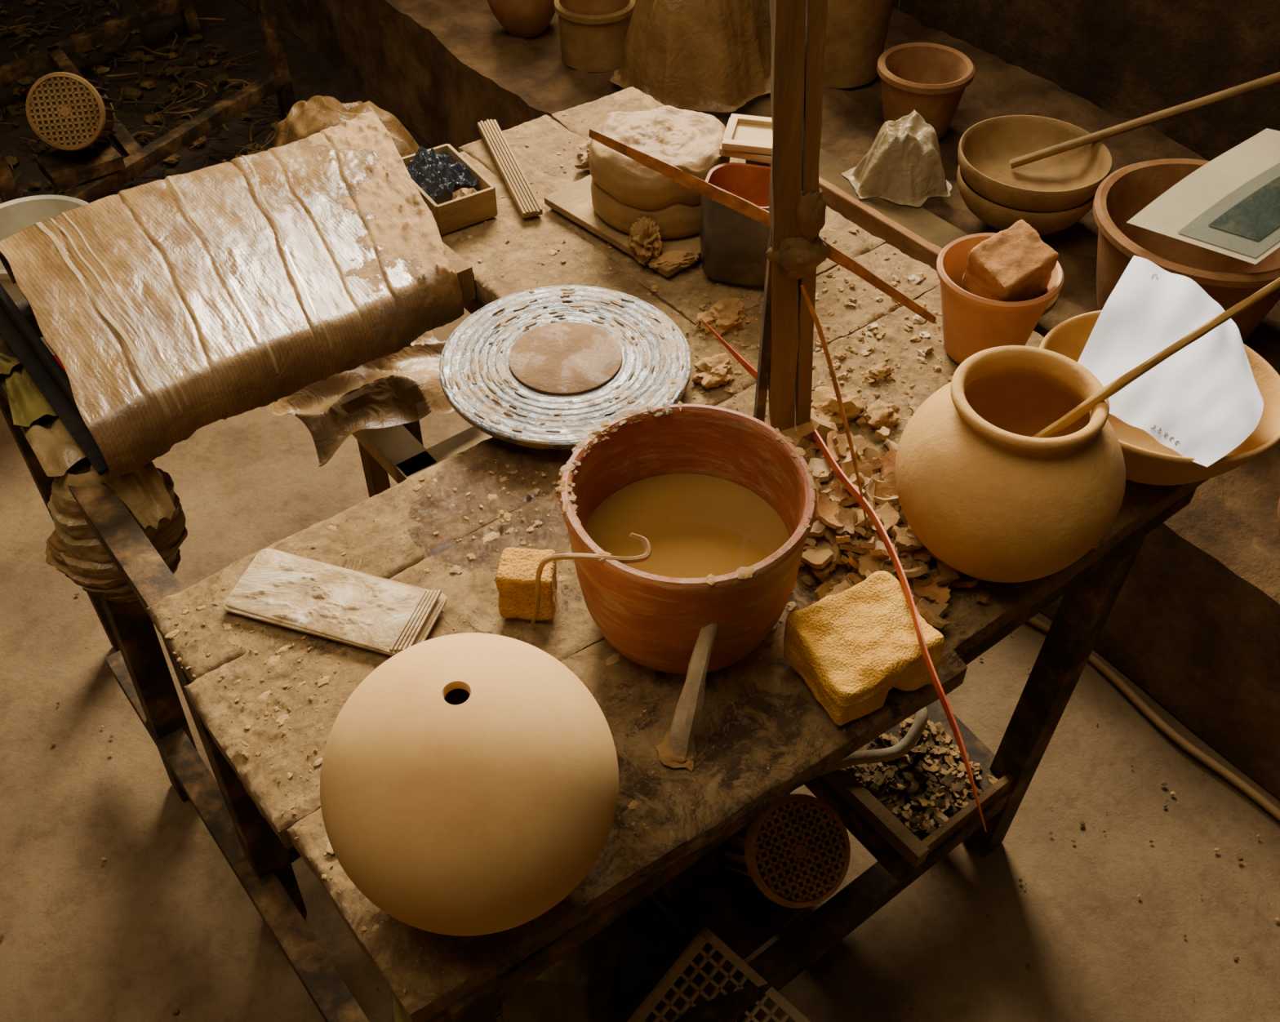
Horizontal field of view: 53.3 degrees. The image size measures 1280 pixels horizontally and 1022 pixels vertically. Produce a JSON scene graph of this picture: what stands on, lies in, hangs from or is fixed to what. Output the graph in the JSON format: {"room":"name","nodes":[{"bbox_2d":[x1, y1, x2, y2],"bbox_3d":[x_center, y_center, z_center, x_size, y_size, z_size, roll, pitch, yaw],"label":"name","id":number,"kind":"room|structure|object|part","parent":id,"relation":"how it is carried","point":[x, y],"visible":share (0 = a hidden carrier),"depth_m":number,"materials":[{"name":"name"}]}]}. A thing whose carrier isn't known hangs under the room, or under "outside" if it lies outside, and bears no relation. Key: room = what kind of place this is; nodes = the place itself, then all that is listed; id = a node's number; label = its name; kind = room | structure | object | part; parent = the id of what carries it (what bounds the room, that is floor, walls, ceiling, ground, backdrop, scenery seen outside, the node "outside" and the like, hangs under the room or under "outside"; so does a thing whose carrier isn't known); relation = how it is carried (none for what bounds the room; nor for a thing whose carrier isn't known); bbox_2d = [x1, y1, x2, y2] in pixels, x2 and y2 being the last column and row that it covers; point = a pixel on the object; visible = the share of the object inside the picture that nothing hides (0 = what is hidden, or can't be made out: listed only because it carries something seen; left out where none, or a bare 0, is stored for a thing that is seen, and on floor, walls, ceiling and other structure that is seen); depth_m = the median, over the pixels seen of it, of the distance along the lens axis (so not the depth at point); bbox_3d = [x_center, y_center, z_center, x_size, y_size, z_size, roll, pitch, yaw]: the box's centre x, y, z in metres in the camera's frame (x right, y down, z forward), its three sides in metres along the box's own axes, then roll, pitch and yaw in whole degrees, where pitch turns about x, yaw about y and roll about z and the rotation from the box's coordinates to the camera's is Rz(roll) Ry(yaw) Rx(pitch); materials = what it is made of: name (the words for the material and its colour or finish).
{"room":"art studio","nodes":[
{"label":"art studio","id":0,"kind":"room"},
{"bbox_2d":[0,0,1279,1021],"bbox_3d":[-0.774,0.492,1.897,4.950,0.021,6.800,-29,52,-26],"label":"floor","id":1,"kind":"structure","parent":0,"point":[245,483],"depth_m":1.90,"materials":[{"name":"concrete"}]},
{"bbox_2d":[0,195,88,375],"bbox_3d":[-1.174,-0.422,2.567,0.268,0.330,0.268,0,45,0],"label":"plastic bucket","id":2,"kind":"object","parent":1,"relation":"on","point":[18,215],"visible":0.05,"depth_m":2.54,"materials":[{"name":"plastic"}]},
{"bbox_2d":[0,0,288,197],"bbox_3d":[-1.599,-1.091,3.429,1.189,0.054,1.519,-27,52,-24],"label":"debris","id":3,"kind":"object","parent":1,"relation":"on","point":[18,108],"visible":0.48,"depth_m":3.50,"materials":[{"name":"plant"}]},
{"bbox_2d":[0,0,295,204],"bbox_3d":[-1.333,-1.206,3.078,0.815,0.702,0.935,-29,52,-26],"label":"wooden frame","id":4,"kind":"object","parent":1,"relation":"on","point":[66,110],"visible":0.92,"depth_m":3.01,"materials":[{"name":"wood"}]},
{"bbox_3d":[-1.287,-0.899,2.903,0.212,0.230,0.224,-29,52,-26],"label":"machine motor","id":5,"kind":"part","parent":4,"relation":"part of","materials":[{"name":"metal"}]},
{"bbox_2d":[273,95,419,157],"bbox_3d":[-0.697,-0.841,3.016,0.497,0.265,0.618,-29,52,-26],"label":"sack","id":6,"kind":"object","parent":1,"relation":"on","point":[304,119],"visible":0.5,"depth_m":2.94,"materials":[{"name":"brown fabric"}]},
{"bbox_2d":[350,424,492,497],"bbox_3d":[-0.344,-0.041,2.192,0.230,0.330,0.255,-29,52,-26],"label":"wooden footrest","id":7,"kind":"object","parent":1,"relation":"on","point":[393,451],"visible":0.13,"depth_m":2.03,"materials":[{"name":"brown wood"}]},
{"bbox_2d":[0,86,1209,1021],"bbox_3d":[-0.115,0.075,1.792,1.111,0.742,1.224,-29,52,-26],"label":"table","id":8,"kind":"object","parent":1,"relation":"on","point":[538,368],"visible":0.55,"depth_m":1.46,"materials":[{"name":"wood"},{"name":"steel"}]},
{"bbox_2d":[0,352,187,603],"bbox_3d":[-0.716,-0.048,1.628,0.169,0.247,0.404,-29,52,-26],"label":"cloth","id":9,"kind":"object","parent":8,"relation":"on","point":[148,493],"visible":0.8,"depth_m":1.52,"materials":[{"name":"beige fabric"}]},
{"bbox_2d":[0,111,476,480],"bbox_3d":[-0.505,-0.321,1.676,0.646,0.119,0.476,-29,52,-26],"label":"plastic sheet","id":10,"kind":"object","parent":8,"relation":"on","point":[173,307],"visible":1,"depth_m":1.59,"materials":[{"name":"brown plastic"}]},
{"bbox_3d":[-0.520,-0.293,1.679,0.569,0.076,0.430,-29,52,-26],"label":"seat","id":11,"kind":"part","parent":10,"relation":"part of","materials":[{"name":"plastic"}]},
{"bbox_2d":[222,548,446,656],"bbox_3d":[-0.310,0.089,1.294,0.215,0.016,0.086,13,47,12],"label":"stack","id":12,"kind":"object","parent":8,"relation":"on","point":[386,616],"visible":0.98,"depth_m":1.29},
{"bbox_2d":[266,330,454,466],"bbox_3d":[-0.433,-0.208,2.034,0.339,0.066,0.262,-29,52,-26],"label":"crumpled cloth","id":13,"kind":"object","parent":8,"relation":"on","point":[404,386],"visible":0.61,"depth_m":2.00,"materials":[{"name":"brown fabric"}]},
{"bbox_2d":[401,143,497,235],"bbox_3d":[-0.279,-0.465,1.811,0.093,0.061,0.145,-25,51,-22],"label":"open box","id":14,"kind":"object","parent":8,"relation":"on","point":[457,195],"visible":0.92,"depth_m":1.79,"materials":[{"name":"beige wood"}]},
{"bbox_2d":[320,632,618,936],"bbox_3d":[-0.135,0.216,1.023,0.236,0.236,0.236,0,45,0],"label":"vessel","id":15,"kind":"object","parent":8,"relation":"on","point":[469,781],"depth_m":0.93,"materials":[{"name":"beige ceramic"}]},
{"bbox_2d":[477,119,542,217],"bbox_3d":[-0.194,-0.508,1.887,0.031,0.010,0.276,-14,47,-13],"label":"batten","id":16,"kind":"object","parent":8,"relation":"on","point":[522,194],"visible":1,"depth_m":1.87,"materials":[{"name":"beige wood"}]},
{"bbox_2d":[494,547,557,620],"bbox_3d":[-0.113,0.073,1.281,0.057,0.063,0.049,3,46,3],"label":"sponge","id":17,"kind":"object","parent":8,"relation":"on","point":[515,575],"visible":0.96,"depth_m":1.26,"materials":[{"name":"yellow"}]},
{"bbox_2d":[573,138,591,168],"bbox_3d":[-0.039,-0.532,1.887,0.123,0.048,0.078,-21,49,-20],"label":"clay lump","id":18,"kind":"object","parent":8,"relation":"on","point":[582,162],"depth_m":1.88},
{"bbox_2d":[530,533,651,625],"bbox_3d":[-0.059,0.084,1.177,0.137,0.190,0.053,20,49,18],"label":"wire hook","id":19,"kind":"object","parent":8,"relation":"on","point":[647,549],"visible":1,"depth_m":1.11,"materials":[{"name":"metal"}]},
{"bbox_2d":[164,104,1031,993],"bbox_3d":[-0.098,-0.154,1.536,1.068,0.044,1.092,-29,52,-26],"label":"clay piece","id":20,"kind":"object","parent":8,"relation":"on","point":[726,315],"visible":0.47,"depth_m":1.50,"materials":[{"name":"beige ceramic"}]},
{"bbox_2d":[719,113,772,164],"bbox_3d":[0.169,-0.491,1.690,0.115,0.022,0.086,11,47,11],"label":"wooden frame","id":21,"kind":"object","parent":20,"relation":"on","point":[746,137],"visible":0.51,"depth_m":1.68,"materials":[{"name":"beige wood"}]},
{"bbox_2d":[544,174,701,277],"bbox_3d":[0.022,-0.427,1.803,0.201,0.014,0.251,-35,55,-29],"label":"board","id":22,"kind":"object","parent":8,"relation":"on","point":[573,202],"visible":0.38,"depth_m":1.77,"materials":[{"name":"beige wood"}]},
{"bbox_2d":[588,105,729,239],"bbox_3d":[0.027,-0.472,1.755,0.193,0.117,0.195,0,45,0],"label":"block","id":23,"kind":"object","parent":22,"relation":"on","point":[624,190],"depth_m":1.71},
{"bbox_2d":[627,216,698,270],"bbox_3d":[0.026,-0.357,1.700,0.096,0.059,0.055,21,49,19],"label":"scraps","id":24,"kind":"object","parent":22,"relation":"on","point":[644,237],"visible":1,"depth_m":1.70,"materials":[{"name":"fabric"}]},
{"bbox_2d":[554,400,817,674],"bbox_3d":[0.043,0.041,1.230,0.238,0.184,0.239,13,47,12],"label":"bucket","id":25,"kind":"object","parent":8,"relation":"on","point":[724,503],"visible":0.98,"depth_m":1.22,"materials":[{"name":"ceramic"}]},
{"bbox_2d":[656,622,718,771],"bbox_3d":[0.047,0.153,1.152,0.063,0.154,0.102,0,45,0],"label":"tool","id":26,"kind":"object","parent":8,"relation":"on","point":[677,749],"depth_m":1.15,"materials":[{"name":"brown wood"}]},
{"bbox_2d":[698,162,770,287],"bbox_3d":[0.138,-0.372,1.677,0.114,0.122,0.110,10,46,10],"label":"square container","id":27,"kind":"object","parent":8,"relation":"on","point":[734,245],"visible":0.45,"depth_m":1.65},
{"bbox_3d":[0.147,0.442,1.609,0.217,0.199,0.195,-29,52,-26],"label":"motor","id":28,"kind":"part","parent":8,"relation":"part of","materials":[{"name":"black metal"}]},
{"bbox_2d":[588,0,937,457],"bbox_3d":[0.121,-0.706,0.898,0.354,1.752,0.271,0,45,0],"label":"wooden post","id":29,"kind":"object","parent":8,"relation":"on","point":[797,202],"depth_m":1.27,"materials":[{"name":"brown wood"}]},
{"bbox_3d":[0.121,-0.300,1.311,0.429,0.068,0.017,28,52,25],"label":"rusty strip","id":30,"kind":"part","parent":29,"relation":"part of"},
{"bbox_2d":[800,284,867,527],"bbox_3d":[0.205,-0.107,1.306,0.014,0.205,0.162,-20,49,-19],"label":"strip","id":31,"kind":"object","parent":29,"relation":"on","point":[811,309],"visible":1,"depth_m":1.31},
{"bbox_2d":[700,317,986,831],"bbox_3d":[0.219,0.015,1.306,0.076,0.074,0.692,-14,47,-13],"label":"cord","id":32,"kind":"object","parent":29,"relation":"on","point":[853,491],"visible":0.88,"depth_m":1.23,"materials":[{"name":"red rubber"}]},
{"bbox_2d":[782,570,944,725],"bbox_3d":[0.212,0.130,1.216,0.124,0.078,0.104,-22,49,-20],"label":"sponge","id":33,"kind":"object","parent":8,"relation":"on","point":[850,647],"visible":0.95,"depth_m":1.19,"materials":[{"name":"yellow"}]},
{"bbox_2d":[799,426,990,628],"bbox_3d":[0.242,0.012,1.357,0.274,0.064,0.329,-32,54,-28],"label":"shard","id":34,"kind":"object","parent":8,"relation":"on","point":[839,517],"visible":0.61,"depth_m":1.33,"materials":[{"name":"ceramic"}]},
{"bbox_2d":[819,713,1013,868],"bbox_3d":[0.383,0.368,1.774,0.195,0.033,0.190,-29,52,-26],"label":"tray","id":35,"kind":"object","parent":8,"relation":"on","point":[917,800],"visible":0.85,"depth_m":1.76,"materials":[{"name":"wood"}]},
{"bbox_2d":[817,706,928,776],"bbox_3d":[0.288,0.330,1.754,0.252,0.055,0.088,-27,51,-24],"label":"hose","id":36,"kind":"object","parent":35,"relation":"on","point":[908,742],"visible":0.41,"depth_m":1.75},
{"bbox_2d":[936,232,1063,364],"bbox_3d":[0.426,-0.245,1.552,0.148,0.124,0.148,0,45,0],"label":"terracotta pot","id":37,"kind":"object","parent":8,"relation":"on","point":[972,324],"visible":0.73,"depth_m":1.51,"materials":[{"name":"orange ceramic"}]},
{"bbox_2d":[962,219,1058,302],"bbox_3d":[0.435,-0.279,1.511,0.101,0.118,0.087,-23,50,-21],"label":"chunk","id":38,"kind":"object","parent":37,"relation":"in","point":[1014,264],"visible":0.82,"depth_m":1.47,"materials":[{"name":"ceramic"}]},
{"bbox_2d":[894,345,1125,582],"bbox_3d":[0.373,-0.041,1.294,0.225,0.210,0.225,0,45,0],"label":"clay jar","id":39,"kind":"object","parent":8,"relation":"on","point":[992,500],"visible":0.99,"depth_m":1.23,"materials":[{"name":"ceramic"}]},
{"bbox_2d":[1031,277,1279,437],"bbox_3d":[0.487,-0.148,1.147,0.286,0.404,0.010,11,47,11],"label":"wooden stick","id":40,"kind":"object","parent":39,"relation":"in","point":[1122,381],"visible":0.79,"depth_m":1.17,"materials":[{"name":"brown wood"}]},
{"bbox_2d":[1039,310,1279,485],"bbox_3d":[0.570,-0.109,1.427,0.271,0.113,0.270,-35,55,-29],"label":"clay bowl","id":41,"kind":"object","parent":8,"relation":"on","point":[1147,461],"visible":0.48,"depth_m":1.39,"materials":[{"name":"ceramic"}]},
{"bbox_2d":[1077,255,1263,466],"bbox_3d":[0.585,-0.166,1.379,0.191,0.044,0.278,23,50,21],"label":"paper sheet","id":42,"kind":"object","parent":41,"relation":"on","point":[1203,401],"visible":0.94,"depth_m":1.37,"materials":[{"name":"white paper"}]},
{"bbox_2d":[0,536,1279,1021],"bbox_3d":[-0.268,0.622,1.770,2.821,0.006,1.617,0,45,0],"label":"crumb","id":43,"kind":"object","parent":1,"relation":"on","point":[175,1011],"visible":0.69,"depth_m":1.89,"materials":[{"name":"ceramic"}]},
{"bbox_2d":[626,925,810,1021],"bbox_3d":[0.090,0.677,1.564,0.197,0.214,0.267,35,55,29],"label":"grid panel","id":44,"kind":"object","parent":1,"relation":"on","point":[705,935],"visible":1,"depth_m":1.57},
{"bbox_2d":[238,0,1279,799],"bbox_3d":[0.744,-0.465,2.615,1.039,0.322,6.700,-29,52,-26],"label":"ledge","id":45,"kind":"object","parent":1,"relation":"on","point":[1193,621],"visible":0.38,"depth_m":2.67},
{"bbox_2d":[487,0,555,37],"bbox_3d":[-0.278,-1.236,3.046,0.177,0.178,0.178,0,45,0],"label":"round pot","id":46,"kind":"object","parent":45,"relation":"on","point":[519,18],"visible":0.98,"depth_m":3.01,"materials":[{"name":"ceramic"}]},
{"bbox_2d":[554,0,635,72],"bbox_3d":[-0.103,-1.120,2.960,0.186,0.138,0.186,0,45,0],"label":"pot","id":47,"kind":"object","parent":45,"relation":"on","point":[588,43],"visible":0.85,"depth_m":2.91,"materials":[{"name":"brown ceramic"}]},
{"bbox_2d":[559,0,630,15],"bbox_3d":[-0.104,-1.250,2.828,0.186,0.238,0.186,0,45,0],"label":"pot","id":48,"kind":"object","parent":47,"relation":"on","point":[589,7],"visible":1,"depth_m":2.85,"materials":[{"name":"ceramic"}]},
{"bbox_2d":[609,0,771,112],"bbox_3d":[0.129,-1.109,2.803,0.396,0.322,0.351,0,45,0],"label":"draped cloth","id":49,"kind":"object","parent":45,"relation":"on","point":[708,55],"visible":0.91,"depth_m":2.77,"materials":[{"name":"brown fabric"}]},
{"bbox_2d":[822,0,893,88],"bbox_3d":[0.450,-1.158,2.814,0.255,0.378,0.256,0,45,0],"label":"planter","id":50,"kind":"object","parent":45,"relation":"on","point":[856,30],"visible":0.6,"depth_m":2.80,"materials":[{"name":"brown ceramic"}]},
{"bbox_2d":[818,148,968,271],"bbox_3d":[0.458,-0.614,2.508,0.152,0.057,0.552,-29,52,-26],"label":"wooden plank","id":51,"kind":"object","parent":45,"relation":"on","point":[918,233],"visible":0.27,"depth_m":2.47,"materials":[{"name":"wood"}]},
{"bbox_2d":[841,110,951,207],"bbox_3d":[0.518,-0.713,2.530,0.218,0.136,0.191,2,46,2],"label":"clay lump","id":52,"kind":"object","parent":51,"relation":"on","point":[903,165],"visible":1,"depth_m":2.50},
{"bbox_2d":[876,42,974,140],"bbox_3d":[0.594,-0.877,2.700,0.200,0.148,0.200,0,45,0],"label":"flower pot","id":53,"kind":"object","parent":45,"relation":"on","point":[931,80],"visible":0.83,"depth_m":2.67,"materials":[{"name":"ceramic"}]},
{"bbox_2d":[956,164,1095,235],"bbox_3d":[0.743,-0.607,2.471,0.269,0.096,0.269,0,45,0],"label":"stoneware bowl","id":54,"kind":"object","parent":45,"relation":"on","point":[998,217],"visible":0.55,"depth_m":2.38,"materials":[{"name":"brown ceramic"}]},
{"bbox_2d":[957,115,1112,213],"bbox_3d":[0.743,-0.638,2.439,0.283,0.106,0.282,0,45,0],"label":"stoneware bowl","id":55,"kind":"object","parent":54,"relation":"on","point":[1064,181],"visible":0.92,"depth_m":2.47,"materials":[{"name":"brown ceramic"}]},
{"bbox_2d":[1009,71,1279,168],"bbox_3d":[1.069,-0.764,2.353,0.705,0.331,0.027,3,46,3],"label":"wooden stick","id":56,"kind":"object","parent":55,"relation":"on","point":[1273,79],"visible":1,"depth_m":2.39,"materials":[{"name":"wood"}]},
{"bbox_2d":[1041,293,1058,315],"bbox_3d":[0.633,-0.376,2.257,0.196,0.078,0.196,0,45,0],"label":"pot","id":57,"kind":"object","parent":45,"relation":"on","point":[1053,302],"visible":0.02,"depth_m":2.19,"materials":[{"name":"brown ceramic"}]},
{"bbox_2d":[1093,158,1279,342],"bbox_3d":[0.946,-0.418,2.200,0.367,0.218,0.370,0,45,0],"label":"clay bowl","id":58,"kind":"object","parent":45,"relation":"on","point":[1126,192],"visible":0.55,"depth_m":2.20,"materials":[{"name":"ceramic"}]},
{"bbox_2d":[1126,128,1279,264],"bbox_3d":[1.004,-0.515,2.047,0.430,0.082,0.205,-22,49,-20],"label":"sheet","id":59,"kind":"object","parent":58,"relation":"on","point":[1229,206],"visible":1,"depth_m":2.03,"materials":[{"name":"beige paper"}]},
{"bbox_2d":[1276,497,1279,533],"bbox_3d":[1.045,0.022,1.817,0.258,0.148,0.258,0,45,0],"label":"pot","id":60,"kind":"object","parent":45,"relation":"on","point":[1278,504],"visible":1,"depth_m":1.84,"materials":[{"name":"ceramic"}]},
{"bbox_2d":[1026,616,1279,821],"bbox_3d":[0.842,0.348,2.031,0.052,0.016,0.921,-29,52,-26],"label":"cable","id":61,"kind":"object","parent":1,"relation":"on","point":[1097,663],"visible":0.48,"depth_m":2.02,"materials":[{"name":"rubber"}]},
{"bbox_2d":[745,160,771,166],"bbox_3d":[0.184,-0.453,1.759,0.073,0.123,0.053,-29,52,-26],"label":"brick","id":62,"kind":"object","parent":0,"point":[747,162],"depth_m":1.71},
{"bbox_2d":[893,0,1279,160],"bbox_3d":[1.185,-1.825,1.723,0.025,3.500,6.800,-29,52,-26],"label":"wall","id":63,"kind":"structure","parent":0,"point":[1130,59],"depth_m":2.75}
]}

